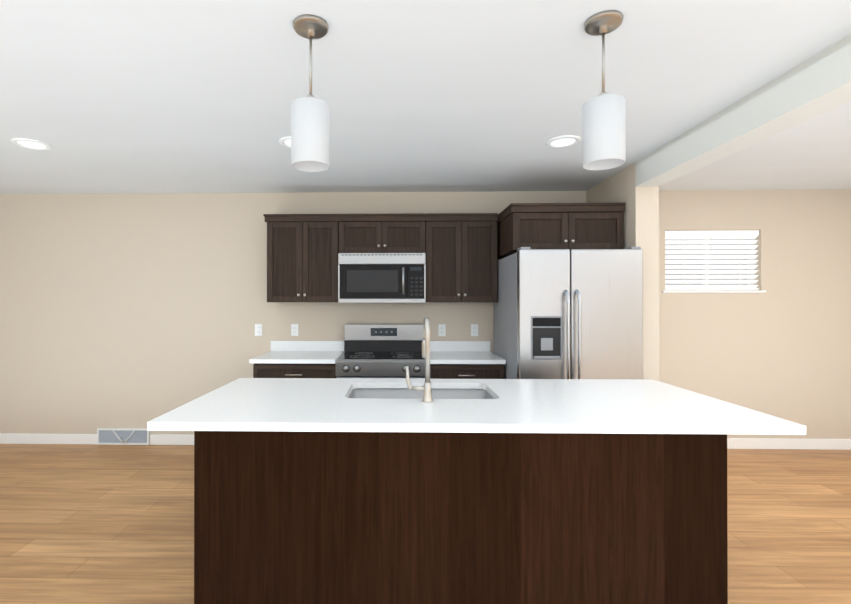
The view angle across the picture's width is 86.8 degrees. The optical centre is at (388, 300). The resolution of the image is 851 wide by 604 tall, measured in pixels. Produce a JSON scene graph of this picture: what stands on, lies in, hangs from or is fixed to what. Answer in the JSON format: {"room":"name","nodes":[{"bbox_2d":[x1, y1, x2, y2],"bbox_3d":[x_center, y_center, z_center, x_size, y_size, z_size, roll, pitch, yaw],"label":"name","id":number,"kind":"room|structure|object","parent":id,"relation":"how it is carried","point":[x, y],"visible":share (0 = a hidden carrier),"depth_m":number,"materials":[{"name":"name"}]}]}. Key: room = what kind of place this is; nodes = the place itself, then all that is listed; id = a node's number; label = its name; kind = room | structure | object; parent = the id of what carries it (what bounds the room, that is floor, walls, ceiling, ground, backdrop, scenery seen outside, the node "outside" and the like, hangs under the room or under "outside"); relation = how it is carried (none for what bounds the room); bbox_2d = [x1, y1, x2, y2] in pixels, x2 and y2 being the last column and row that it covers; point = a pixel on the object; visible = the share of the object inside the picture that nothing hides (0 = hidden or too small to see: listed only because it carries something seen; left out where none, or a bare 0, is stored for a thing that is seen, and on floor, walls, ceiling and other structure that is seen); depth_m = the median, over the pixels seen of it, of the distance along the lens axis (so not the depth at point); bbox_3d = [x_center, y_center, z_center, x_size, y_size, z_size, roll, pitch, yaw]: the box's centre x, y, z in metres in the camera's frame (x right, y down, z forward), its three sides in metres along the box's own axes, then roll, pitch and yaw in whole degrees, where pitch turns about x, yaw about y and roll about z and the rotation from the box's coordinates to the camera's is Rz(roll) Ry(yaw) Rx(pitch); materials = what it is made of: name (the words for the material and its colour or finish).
{"room":"kitchen","nodes":[
{"label":"kitchen","id":0,"kind":"room"},
{"bbox_2d":[0,444,850,603],"bbox_3d":[0.108,1.438,0.619,9.060,0.100,7.690,0,0,1],"label":"floor","id":1,"kind":"structure","parent":0,"point":[93,524],"depth_m":2.78,"materials":[{"name":"brown wood"}]},
{"bbox_2d":[249,341,343,377],"bbox_3d":[-0.792,0.893,4.011,0.716,1.015,0.645,0,0,1],"label":"base cabinet","id":2,"kind":"object","parent":1,"relation":"on","point":[298,359],"visible":0.23,"depth_m":3.74,"materials":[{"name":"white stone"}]},
{"bbox_2d":[336,324,424,378],"bbox_3d":[-0.054,0.810,3.952,0.749,1.180,0.714,0,0,1],"label":"range","id":3,"kind":"object","parent":1,"relation":"on","point":[388,351],"visible":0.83,"depth_m":4.15,"materials":[{"name":"grey metal"}]},
{"bbox_2d":[194,433,727,603],"bbox_3d":[0.303,0.954,2.324,2.280,0.880,0.805,0,0,1],"label":"kitchen island","id":4,"kind":"object","parent":1,"relation":"on","point":[426,490],"depth_m":1.92,"materials":[{"name":"brown wood"}]},
{"bbox_2d":[147,377,805,436],"bbox_3d":[0.331,0.496,2.248,2.540,0.034,1.026,0,0,1],"label":"island countertop","id":5,"kind":"structure","parent":4,"relation":"on","point":[243,405],"depth_m":1.95,"materials":[{"name":"white stone"}]},
{"bbox_2d":[351,385,490,396],"bbox_3d":[0.167,0.621,2.407,0.794,0.240,0.462,0,0,1],"label":"sink","id":6,"kind":"object","parent":5,"relation":"in","point":[360,390],"depth_m":2.63,"materials":[{"name":"silver metal"}]},
{"bbox_2d":[407,317,434,400],"bbox_3d":[0.147,0.280,2.214,0.130,0.397,0.216,0,0,1],"label":"faucet","id":7,"kind":"object","parent":5,"relation":"on","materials":[{"name":"silver metal"}]},
{"bbox_2d":[430,341,505,378],"bbox_3d":[0.645,0.893,3.979,0.636,1.015,0.645,0,0,1],"label":"base cabinet","id":8,"kind":"object","parent":1,"relation":"on","point":[464,360],"visible":0.29,"depth_m":3.71,"materials":[{"name":"brown wood"}]},
{"bbox_2d":[494,247,642,378],"bbox_3d":[1.415,0.503,3.696,0.900,1.793,0.988,0,0,1],"label":"refrigerator","id":9,"kind":"object","parent":1,"relation":"on","point":[568,314],"visible":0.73,"depth_m":3.27,"materials":[{"name":"grey metal"}]},
{"bbox_2d":[0,190,850,438],"bbox_3d":[0.192,0.177,4.393,9.060,2.450,0.150,0,0,1],"label":"wall","id":10,"kind":"structure","parent":0,"point":[136,310],"depth_m":4.36,"materials":[{"name":"beige paint"}]},
{"bbox_2d":[0,433,96,443],"bbox_3d":[-3.517,1.352,4.388,1.345,0.100,0.014,0,0,1],"label":"baseboard","id":11,"kind":"structure","parent":10,"relation":"attached to","point":[5,438],"depth_m":4.38,"materials":[{"name":"white wood"}]},
{"bbox_2d":[97,428,149,444],"bbox_3d":[-2.584,1.322,4.359,0.510,0.156,0.030,0,0,1],"label":"air vent","id":12,"kind":"object","parent":10,"relation":"in","point":[123,436],"visible":0.94,"depth_m":4.36,"materials":[{"name":"white plastic"}]},
{"bbox_2d":[150,434,193,444],"bbox_3d":[-1.737,1.352,4.349,1.175,0.100,0.014,0,0,1],"label":"baseboard","id":13,"kind":"structure","parent":10,"relation":"attached to","point":[155,439],"depth_m":4.35,"materials":[{"name":"white wood"}]},
{"bbox_2d":[255,324,261,335],"bbox_3d":[-1.266,0.284,4.345,0.070,0.115,0.008,0,0,1],"label":"electrical outlet","id":14,"kind":"object","parent":10,"relation":"attached to","point":[258,329],"visible":1,"depth_m":4.34,"materials":[{"name":"white plastic"}]},
{"bbox_2d":[291,324,297,335],"bbox_3d":[-0.912,0.284,4.337,0.070,0.115,0.008,0,0,1],"label":"electrical outlet","id":15,"kind":"object","parent":10,"relation":"attached to","point":[294,329],"visible":1,"depth_m":4.33,"materials":[{"name":"white plastic"}]},
{"bbox_2d":[263,214,338,301],"bbox_3d":[-0.783,-0.378,4.158,0.665,0.786,0.360,0,0,1],"label":"upper cabinet","id":16,"kind":"object","parent":10,"relation":"attached to","point":[302,256],"visible":1,"depth_m":4.01,"materials":[{"name":"brown wood"}]},
{"bbox_2d":[338,213,425,252],"bbox_3d":[-0.059,-0.596,4.143,0.777,0.350,0.360,0,0,1],"label":"upper cabinet","id":17,"kind":"object","parent":10,"relation":"attached to","point":[382,233],"visible":0.94,"depth_m":4.00,"materials":[{"name":"brown wood"}]},
{"bbox_2d":[338,253,425,302],"bbox_3d":[-0.058,-0.197,4.096,0.765,0.440,0.451,0,0,1],"label":"over-the-range microwave","id":18,"kind":"object","parent":17,"relation":"attached to","point":[381,277],"visible":1,"depth_m":3.92,"materials":[{"name":"grey"}]},
{"bbox_2d":[438,324,445,335],"bbox_3d":[0.510,0.284,4.306,0.070,0.115,0.008,0,0,1],"label":"electrical outlet","id":19,"kind":"object","parent":10,"relation":"attached to","point":[441,329],"visible":1,"depth_m":4.30,"materials":[{"name":"white plastic"}]},
{"bbox_2d":[425,213,497,301],"bbox_3d":[0.649,-0.378,4.127,0.635,0.786,0.360,0,0,1],"label":"upper cabinet","id":20,"kind":"object","parent":10,"relation":"attached to","point":[461,256],"visible":0.98,"depth_m":3.98,"materials":[{"name":"brown wood"}]},
{"bbox_2d":[471,324,477,335],"bbox_3d":[0.822,0.284,4.299,0.070,0.115,0.008,0,0,1],"label":"electrical outlet","id":21,"kind":"object","parent":10,"relation":"attached to","point":[474,329],"visible":1,"depth_m":4.30,"materials":[{"name":"white plastic"}]},
{"bbox_2d":[497,203,624,258],"bbox_3d":[1.412,-0.582,3.898,0.891,0.365,0.785,0,0,1],"label":"upper cabinet","id":22,"kind":"object","parent":10,"relation":"attached to","point":[569,226],"visible":0.94,"depth_m":3.54,"materials":[{"name":"brown wood"}]},
{"bbox_2d":[662,239,765,292],"bbox_3d":[3.081,-0.386,4.317,1.000,0.675,0.167,0,0,1],"label":"window","id":23,"kind":"structure","parent":10,"relation":"in","point":[713,291],"depth_m":4.38,"materials":[{"name":"white plastic"}]},
{"bbox_2d":[665,230,758,289],"bbox_3d":[3.080,-0.386,4.301,0.888,0.568,0.056,0,0,1],"label":"window blinds","id":24,"kind":"object","parent":23,"relation":"attached to","point":[673,237],"visible":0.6,"depth_m":4.29,"materials":[{"name":"white plastic"}]},
{"bbox_2d":[727,438,850,449],"bbox_3d":[3.315,1.351,4.235,2.508,0.100,0.018,0,0,1],"label":"baseboard","id":25,"kind":"structure","parent":10,"relation":"attached to","point":[732,443],"depth_m":4.22,"materials":[{"name":"white wood"}]},
{"bbox_2d":[0,0,850,193],"bbox_3d":[0.108,-1.112,0.628,9.060,0.100,7.690,0,0,1],"label":"ceiling","id":26,"kind":"structure","parent":0,"point":[141,96],"depth_m":2.24,"materials":[{"name":"white paint"}]},
{"bbox_2d":[11,138,51,149],"bbox_3d":[-2.400,-1.049,3.009,0.216,0.009,0.216,0,0,1],"label":"recessed light","id":27,"kind":"object","parent":26,"relation":"in","point":[30,144],"visible":1,"depth_m":3.00,"materials":[{"name":"white plastic"}]},
{"bbox_2d":[279,136,290,147],"bbox_3d":[-0.620,-1.049,2.980,0.216,0.009,0.216,0,0,1],"label":"recessed light","id":28,"kind":"object","parent":26,"relation":"in","point":[285,141],"visible":0.4,"depth_m":2.96,"materials":[{"name":"white plastic"}]},
{"bbox_2d":[291,14,329,171],"bbox_3d":[-0.300,-0.786,1.722,0.148,0.544,0.148,0,0,1],"label":"pendant light","id":29,"kind":"object","parent":26,"relation":"hanging from","point":[310,132],"visible":1,"depth_m":1.67,"materials":[{"name":"white glass"}]},
{"bbox_2d":[546,135,580,147],"bbox_3d":[1.150,-1.049,2.961,0.216,0.009,0.216,0,0,1],"label":"recessed light","id":30,"kind":"object","parent":26,"relation":"in","point":[563,141],"visible":1,"depth_m":2.96,"materials":[{"name":"white plastic"}]},
{"bbox_2d":[582,10,625,169],"bbox_3d":[0.812,-0.786,1.697,0.148,0.544,0.148,0,0,1],"label":"pendant light","id":31,"kind":"object","parent":26,"relation":"hanging from","point":[603,130],"visible":1,"depth_m":1.65,"materials":[{"name":"white glass"}]},
{"bbox_2d":[636,34,850,186],"bbox_3d":[1.883,-0.970,0.144,0.174,0.188,6.500,0,0,1],"label":"ceiling beam","id":32,"kind":"structure","parent":26,"relation":"attached to","point":[815,85],"depth_m":2.25,"materials":[{"name":"white paint"}]},
{"bbox_2d":[586,162,658,380],"bbox_3d":[1.965,0.175,3.833,0.174,2.450,0.890,0,0,1],"label":"wall","id":33,"kind":"structure","parent":0,"point":[641,221],"depth_m":3.39,"materials":[{"name":"beige paint"}]}
]}

